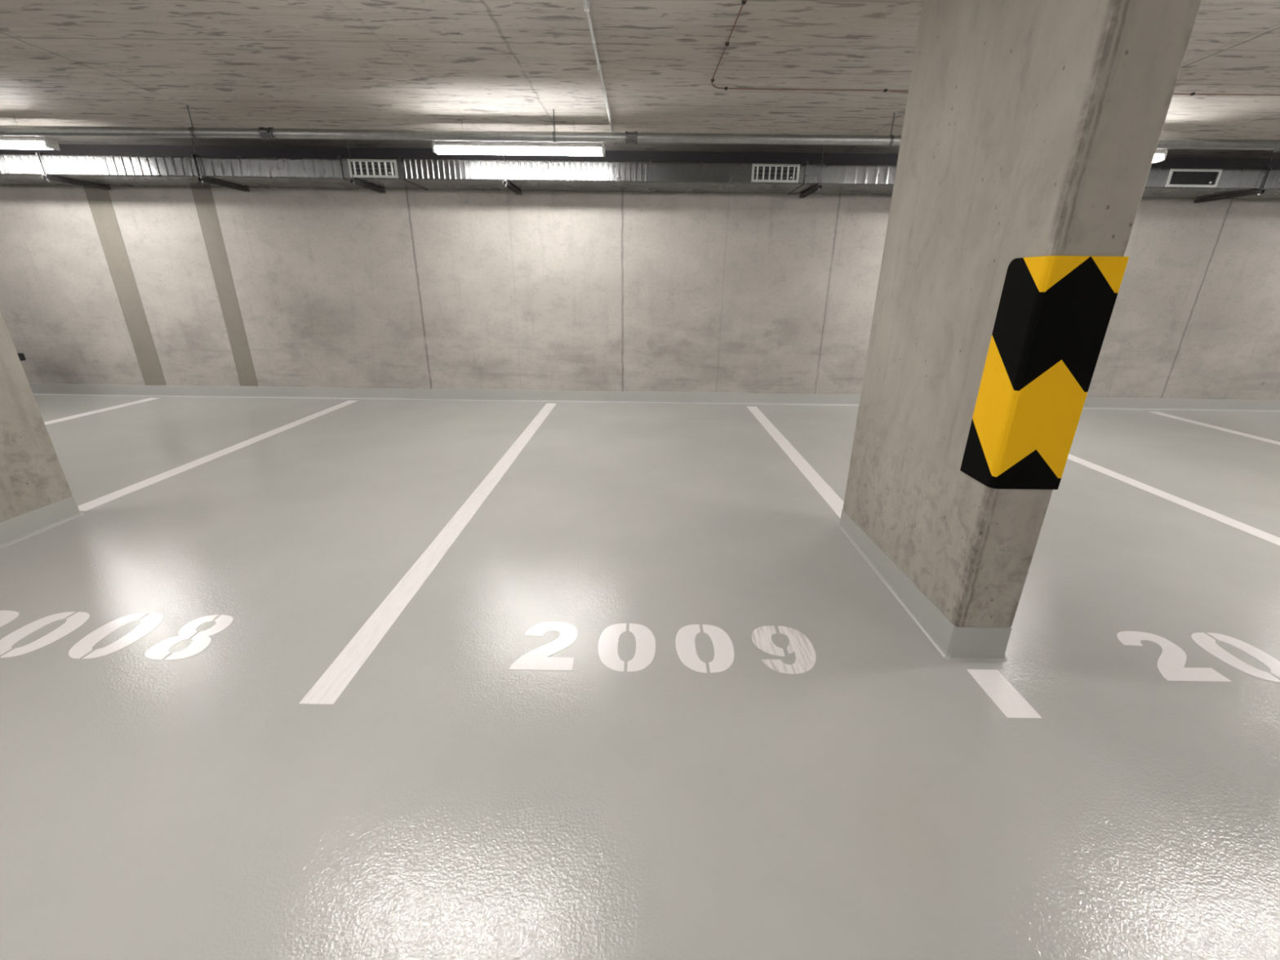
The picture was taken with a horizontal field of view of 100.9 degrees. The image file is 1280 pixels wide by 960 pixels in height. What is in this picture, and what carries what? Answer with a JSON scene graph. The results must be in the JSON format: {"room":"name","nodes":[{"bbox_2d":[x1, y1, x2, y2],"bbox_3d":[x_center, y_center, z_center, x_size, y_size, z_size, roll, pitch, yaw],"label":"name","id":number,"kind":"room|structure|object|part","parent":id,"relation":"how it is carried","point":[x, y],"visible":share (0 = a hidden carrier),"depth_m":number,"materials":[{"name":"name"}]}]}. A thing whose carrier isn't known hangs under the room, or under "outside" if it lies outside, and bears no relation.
{"room":"parking garage","nodes":[
{"label":"parking garage","id":0,"kind":"room"},
{"bbox_2d":[17,352,26,360],"bbox_3d":[-7.572,-0.954,4.102,1.980,1.590,4.068,1,20,0],"label":"parked car","id":1,"kind":"object","parent":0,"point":[21,356],"visible":0.06,"depth_m":6.06,"materials":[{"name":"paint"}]},
{"bbox_2d":[0,395,1279,959],"bbox_3d":[-0.026,1.791,-0.417,30.000,0.250,15.975,1,20,0],"label":"floor","id":2,"kind":"structure","parent":0,"point":[873,801],"depth_m":1.84,"materials":[{"name":"grey paint"}]},
{"bbox_2d":[0,310,84,549],"bbox_3d":[-3.647,-0.859,2.276,0.259,2.770,1.307,1,20,0],"label":"concrete pillar","id":3,"kind":"structure","parent":2,"relation":"on","point":[36,496],"depth_m":3.04,"materials":[{"name":"grey concrete"}]},
{"bbox_2d":[44,397,156,425],"bbox_3d":[-6.129,-0.152,4.273,0.125,0.001,5.080,1,20,0],"label":"parking line","id":4,"kind":"object","parent":2,"relation":"on","point":[149,398],"visible":0.77,"depth_m":5.93,"materials":[{"name":"paint"}]},
{"bbox_2d":[0,610,233,660],"bbox_3d":[-2.377,0.649,2.233,1.217,0.001,0.314,1,20,0],"label":"bay number","id":5,"kind":"object","parent":2,"relation":"on","point":[201,641],"visible":1,"depth_m":2.22,"materials":[{"name":"paint"}]},
{"bbox_2d":[77,400,356,511],"bbox_3d":[-3.622,-0.402,5.033,0.125,0.001,3.460,1,20,0],"label":"parking line","id":6,"kind":"object","parent":2,"relation":"on","point":[119,493],"visible":0.98,"depth_m":4.31,"materials":[{"name":"paint"}]},
{"bbox_2d":[298,403,556,704],"bbox_3d":[-1.129,-0.084,4.257,0.125,0.001,5.074,1,20,0],"label":"parking line","id":7,"kind":"object","parent":2,"relation":"on","point":[337,677],"visible":1,"depth_m":2.55,"materials":[{"name":"paint"}]},
{"bbox_2d":[508,622,816,674],"bbox_3d":[0.107,0.692,2.200,1.233,0.001,0.314,1,20,0],"label":"bay number","id":8,"kind":"object","parent":2,"relation":"on","point":[537,659],"visible":1,"depth_m":2.18,"materials":[{"name":"paint"}]},
{"bbox_2d":[746,406,844,519],"bbox_3d":[1.377,-0.324,4.991,0.125,0.001,3.440,1,20,0],"label":"parking line","id":9,"kind":"object","parent":2,"relation":"on","point":[834,501],"visible":0.91,"depth_m":4.44,"materials":[{"name":"paint"}]},
{"bbox_2d":[966,669,1042,718],"bbox_3d":[1.350,0.792,1.971,0.124,0.001,0.249,1,20,0],"label":"parking line","id":10,"kind":"object","parent":2,"relation":"on","point":[1000,691],"visible":1,"depth_m":1.96,"materials":[{"name":"paint"}]},
{"bbox_2d":[837,0,1201,661],"bbox_3d":[1.388,-0.793,2.268,0.259,2.770,1.304,1,20,0],"label":"concrete pillar","id":11,"kind":"structure","parent":2,"relation":"on","point":[1032,128],"depth_m":2.04,"materials":[{"name":"grey concrete"}]},
{"bbox_2d":[960,255,1128,489],"bbox_3d":[1.376,-0.361,1.845,0.238,0.766,0.197,1,20,0],"label":"protector","id":12,"kind":"object","parent":11,"relation":"attached to","point":[1054,313],"visible":1,"depth_m":1.77,"materials":[{"name":"plastic"}]},
{"bbox_2d":[1067,453,1279,546],"bbox_3d":[3.870,-0.010,4.226,0.125,0.001,5.060,1,20,0],"label":"parking line","id":13,"kind":"object","parent":2,"relation":"on","point":[1259,533],"visible":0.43,"depth_m":3.75,"materials":[{"name":"paint"}]},
{"bbox_2d":[1116,631,1279,682],"bbox_3d":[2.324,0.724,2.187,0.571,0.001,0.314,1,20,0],"label":"bay number","id":14,"kind":"object","parent":2,"relation":"on","point":[1171,664],"visible":1,"depth_m":2.17,"materials":[{"name":"paint"}]},
{"bbox_2d":[1148,411,1279,444],"bbox_3d":[6.370,0.026,4.213,0.125,0.001,5.050,1,20,0],"label":"parking line","id":15,"kind":"object","parent":2,"relation":"on","point":[1155,412],"visible":1,"depth_m":5.83,"materials":[{"name":"paint"}]},
{"bbox_2d":[0,184,1279,399],"bbox_3d":[0.056,-2.341,6.411,30.000,2.770,0.300,1,20,0],"label":"wall","id":16,"kind":"structure","parent":0,"point":[361,288],"depth_m":6.29,"materials":[{"name":"concrete"}]},
{"bbox_2d":[0,154,81,186],"bbox_3d":[-10.427,-3.339,5.613,8.814,0.206,0.647,1,20,0],"label":"duct section","id":17,"kind":"object","parent":16,"relation":"attached to","point":[15,169],"visible":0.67,"depth_m":5.33,"materials":[{"name":"metal"}]},
{"bbox_2d":[0,143,1279,168],"bbox_3d":[0.070,-3.475,5.784,30.000,0.208,0.060,1,20,0],"label":"ventilation duct","id":18,"kind":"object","parent":16,"relation":"attached to","point":[65,149],"depth_m":5.75,"materials":[{"name":"silver metal"}]},
{"bbox_2d":[28,382,1279,411],"bbox_3d":[0.040,-1.054,6.715,30.000,0.144,0.022,1,20,0],"label":"baseboard","id":19,"kind":"structure","parent":16,"relation":"attached to","point":[1135,403],"depth_m":6.72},
{"bbox_2d":[648,159,805,194],"bbox_3d":[0.872,-3.182,5.570,1.554,0.206,0.649,1,20,0],"label":"duct section","id":20,"kind":"object","parent":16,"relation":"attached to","point":[664,177],"visible":0.98,"depth_m":5.30,"materials":[{"name":"metal"}]},
{"bbox_2d":[751,163,799,182],"bbox_3d":[1.352,-3.063,5.278,0.470,0.160,0.015,1,20,0],"label":"grille","id":21,"kind":"object","parent":20,"relation":"attached to","point":[760,172],"depth_m":5.28,"materials":[{"name":"metal"}]},
{"bbox_2d":[1205,166,1279,199],"bbox_3d":[10.593,-3.048,5.535,8.739,0.206,0.647,1,20,0],"label":"duct section","id":22,"kind":"object","parent":16,"relation":"attached to","point":[1271,184],"visible":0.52,"depth_m":5.29,"materials":[{"name":"metal"}]},
{"bbox_2d":[0,0,1279,158],"bbox_3d":[0.009,-1.065,-1.473,30.000,0.300,15.975,1,20,0],"label":"ceiling","id":23,"kind":"structure","parent":0,"point":[491,65],"depth_m":3.57,"materials":[{"name":"concrete"}]},
{"bbox_2d":[0,114,60,151],"bbox_3d":[-6.085,-3.140,4.757,1.540,0.269,0.112,1,20,0],"label":"batten","id":24,"kind":"object","parent":23,"relation":"hanging from","point":[6,143],"visible":0.95,"depth_m":4.75,"materials":[{"name":"white plastic"}]},
{"bbox_2d":[0,141,51,149],"bbox_3d":[-6.087,-3.039,4.795,1.490,0.050,0.102,1,20,0],"label":"diffuser","id":25,"kind":"object","parent":24,"relation":"attached to","point":[3,144],"depth_m":4.75,"materials":[{"name":"white plastic"}]},
{"bbox_2d":[33,135,111,190],"bbox_3d":[-5.964,-3.333,5.551,0.038,0.455,0.685,1,20,0],"label":"bracket","id":26,"kind":"object","parent":23,"relation":"hanging from","point":[46,177],"visible":0.9,"depth_m":5.54,"materials":[{"name":"metal"}]},
{"bbox_3d":[-5.966,-3.224,5.258,0.005,0.455,0.005,9,22,21],"label":"threaded rod","id":27,"kind":"part","parent":26,"relation":"part of","materials":[{"name":"metal"}]},
{"bbox_2d":[35,151,222,187],"bbox_3d":[-5.243,-3.267,5.593,1.554,0.206,0.647,1,20,0],"label":"duct section","id":28,"kind":"object","parent":26,"relation":"hanging from","point":[101,170],"visible":0.91,"depth_m":5.32,"materials":[{"name":"metal"}]},
{"bbox_2d":[186,104,198,138],"bbox_3d":[-3.772,-3.011,4.443,0.024,0.239,0.082,1,20,0],"label":"hanger","id":29,"kind":"object","parent":23,"relation":"hanging from","point":[192,126],"visible":0.79,"depth_m":4.43,"materials":[{"name":"metal"}]},
{"bbox_3d":[-3.772,-3.050,4.429,0.009,0.156,0.009,-7,22,-21],"label":"rod","id":30,"kind":"part","parent":29,"relation":"part of","materials":[{"name":"metal"}]},
{"bbox_2d":[191,138,249,191],"bbox_3d":[-4.404,-3.311,5.545,0.038,0.455,0.685,1,20,0],"label":"bracket","id":31,"kind":"object","parent":23,"relation":"hanging from","point":[201,179],"visible":0.9,"depth_m":5.51,"materials":[{"name":"metal"}]},
{"bbox_3d":[-4.407,-3.203,5.252,0.005,0.455,0.005,-7,22,-21],"label":"threaded rod","id":32,"kind":"part","parent":31,"relation":"part of","materials":[{"name":"metal"}]},
{"bbox_2d":[191,154,368,189],"bbox_3d":[-3.735,-3.246,5.588,1.459,0.206,0.647,1,20,0],"label":"duct section","id":33,"kind":"object","parent":31,"relation":"hanging from","point":[247,171],"visible":0.91,"depth_m":5.32,"materials":[{"name":"metal"}]},
{"bbox_2d":[346,139,385,193],"bbox_3d":[-2.874,-3.290,5.540,0.038,0.455,0.685,1,20,0],"label":"bracket","id":34,"kind":"object","parent":23,"relation":"hanging from","point":[353,180],"visible":0.9,"depth_m":5.50,"materials":[{"name":"metal"}]},
{"bbox_3d":[-2.877,-3.181,5.247,0.005,0.455,0.005,-7,22,-21],"label":"threaded rod","id":35,"kind":"part","parent":34,"relation":"part of","materials":[{"name":"metal"}]},
{"bbox_2d":[337,155,422,189],"bbox_3d":[-2.700,-3.232,5.583,0.609,0.206,0.649,1,20,0],"label":"duct section","id":36,"kind":"object","parent":34,"relation":"hanging from","point":[381,173],"visible":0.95,"depth_m":5.31,"materials":[{"name":"metal"}]},
{"bbox_2d":[347,159,398,177],"bbox_3d":[-2.672,-3.119,5.293,0.480,0.160,0.015,1,20,0],"label":"grille","id":37,"kind":"object","parent":36,"relation":"attached to","point":[361,168],"depth_m":5.29,"materials":[{"name":"metal"}]},
{"bbox_2d":[502,155,521,195],"bbox_3d":[-1.344,-3.268,5.534,0.038,0.455,0.685,1,20,0],"label":"bracket","id":38,"kind":"object","parent":23,"relation":"hanging from","point":[505,183],"visible":0.9,"depth_m":5.47,"materials":[{"name":"metal"}]},
{"bbox_2d":[398,156,648,192],"bbox_3d":[-1.151,-3.210,5.578,2.489,0.206,0.647,1,20,0],"label":"duct section","id":39,"kind":"object","parent":38,"relation":"hanging from","point":[424,174],"visible":0.98,"depth_m":5.31,"materials":[{"name":"metal"}]},
{"bbox_2d":[431,119,604,156],"bbox_3d":[-1.086,-3.071,4.739,1.540,0.269,0.112,1,20,0],"label":"batten","id":40,"kind":"object","parent":23,"relation":"hanging from","point":[438,148],"visible":0.97,"depth_m":4.73,"materials":[{"name":"white plastic"}]},
{"bbox_2d":[435,146,602,155],"bbox_3d":[-1.087,-2.970,4.776,1.490,0.050,0.102,1,20,0],"label":"diffuser","id":41,"kind":"object","parent":40,"relation":"attached to","point":[494,150],"depth_m":4.73,"materials":[{"name":"white plastic"}]},
{"bbox_2d":[552,108,556,142],"bbox_3d":[-0.719,-2.969,4.432,0.024,0.239,0.082,1,20,0],"label":"hanger","id":42,"kind":"object","parent":23,"relation":"hanging from","point":[554,131],"visible":0.88,"depth_m":4.42,"materials":[{"name":"metal"}]},
{"bbox_3d":[-0.718,-3.007,4.418,0.009,0.156,0.009,9,22,21],"label":"rod","id":43,"kind":"part","parent":42,"relation":"part of","materials":[{"name":"metal"}]},
{"bbox_2d":[582,0,616,145],"bbox_3d":[-0.313,-0.811,-1.683,0.028,0.038,15.000,1,20,0],"label":"conduit","id":44,"kind":"object","parent":23,"relation":"attached to","point":[586,4],"visible":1,"depth_m":3.29,"materials":[{"name":"white plastic"}]},
{"bbox_2d":[799,145,824,198],"bbox_3d":[1.800,-3.225,5.522,0.038,0.455,0.685,1,20,0],"label":"bracket","id":45,"kind":"object","parent":23,"relation":"hanging from","point":[818,187],"visible":0.9,"depth_m":5.47,"materials":[{"name":"metal"}]},
{"bbox_3d":[1.798,-3.117,5.229,0.005,0.455,0.005,-7,22,-21],"label":"threaded rod","id":46,"kind":"part","parent":45,"relation":"part of","materials":[{"name":"metal"}]},
{"bbox_2d":[886,112,894,146],"bbox_3d":[2.107,-2.929,4.422,0.024,0.239,0.082,1,20,0],"label":"hanger","id":47,"kind":"object","parent":23,"relation":"hanging from","point":[891,135],"visible":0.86,"depth_m":4.41,"materials":[{"name":"metal"}]},
{"bbox_3d":[2.108,-2.968,4.407,0.009,0.156,0.009,-7,22,-21],"label":"rod","id":48,"kind":"part","parent":47,"relation":"part of","materials":[{"name":"metal"}]},
{"bbox_2d":[711,0,1279,95],"bbox_3d":[7.622,-0.442,-2.446,14.352,0.015,13.444,1,20,0],"label":"cable","id":49,"kind":"object","parent":23,"relation":"attached to","point":[744,2],"visible":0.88,"depth_m":3.86,"materials":[{"name":"black rubber"}]},
{"bbox_2d":[1152,150,1168,163],"bbox_3d":[3.914,-3.001,4.720,1.540,0.269,0.112,1,20,0],"label":"batten","id":50,"kind":"object","parent":23,"relation":"hanging from","point":[1160,155],"visible":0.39,"depth_m":4.70,"materials":[{"name":"white plastic"}]},
{"bbox_2d":[1152,154,1164,162],"bbox_3d":[3.912,-2.900,4.758,1.490,0.050,0.102,1,20,0],"label":"diffuser","id":51,"kind":"object","parent":50,"relation":"attached to","point":[1157,157],"depth_m":4.71,"materials":[{"name":"white plastic"}]},
{"bbox_2d":[1193,151,1275,203],"bbox_3d":[6.195,-3.164,5.506,0.038,0.455,0.685,1,20,0],"label":"bracket","id":52,"kind":"object","parent":23,"relation":"hanging from","point":[1259,192],"visible":0.9,"depth_m":5.49,"materials":[{"name":"metal"}]},
{"bbox_3d":[6.192,-3.056,5.213,0.005,0.455,0.005,-7,22,-21],"label":"threaded rod","id":53,"kind":"part","parent":52,"relation":"part of","materials":[{"name":"metal"}]},
{"bbox_3d":[3.315,-3.204,5.517,0.038,0.455,0.685,1,20,0],"label":"bracket","id":54,"kind":"object","parent":23,"relation":"hanging from","visible":0},
{"bbox_2d":[787,160,897,195],"bbox_3d":[3.132,-3.151,5.562,2.964,0.206,0.647,1,20,0],"label":"duct section","id":55,"kind":"object","parent":54,"relation":"hanging from","point":[835,179],"visible":0.33,"depth_m":5.29,"materials":[{"name":"metal"}]},
{"bbox_3d":[4.765,-3.184,5.512,0.038,0.455,0.685,1,20,0],"label":"bracket","id":56,"kind":"object","parent":23,"relation":"hanging from","visible":0},
{"bbox_2d":[1141,167,1267,199],"bbox_3d":[5.419,-3.119,5.553,1.609,0.206,0.649,1,20,0],"label":"duct section","id":57,"kind":"object","parent":56,"relation":"hanging from","point":[1162,183],"visible":0.7,"depth_m":5.28,"materials":[{"name":"metal"}]},
{"bbox_2d":[1164,168,1222,187],"bbox_3d":[5.512,-3.005,5.263,0.500,0.160,0.015,1,20,0],"label":"grille","id":58,"kind":"object","parent":57,"relation":"attached to","point":[1175,177],"depth_m":5.26,"materials":[{"name":"white metal"}]},
{"bbox_3d":[-6.792,-3.053,4.455,0.024,0.239,0.082,1,20,0],"label":"hanger","id":59,"kind":"object","parent":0,"visible":0},
{"bbox_2d":[0,125,1279,151],"bbox_3d":[0.057,-2.884,4.456,29.800,0.092,0.124,1,20,0],"label":"pipe","id":60,"kind":"object","parent":59,"relation":"hanging from","point":[270,133],"visible":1,"depth_m":4.43,"materials":[{"name":"metal"}]}
]}

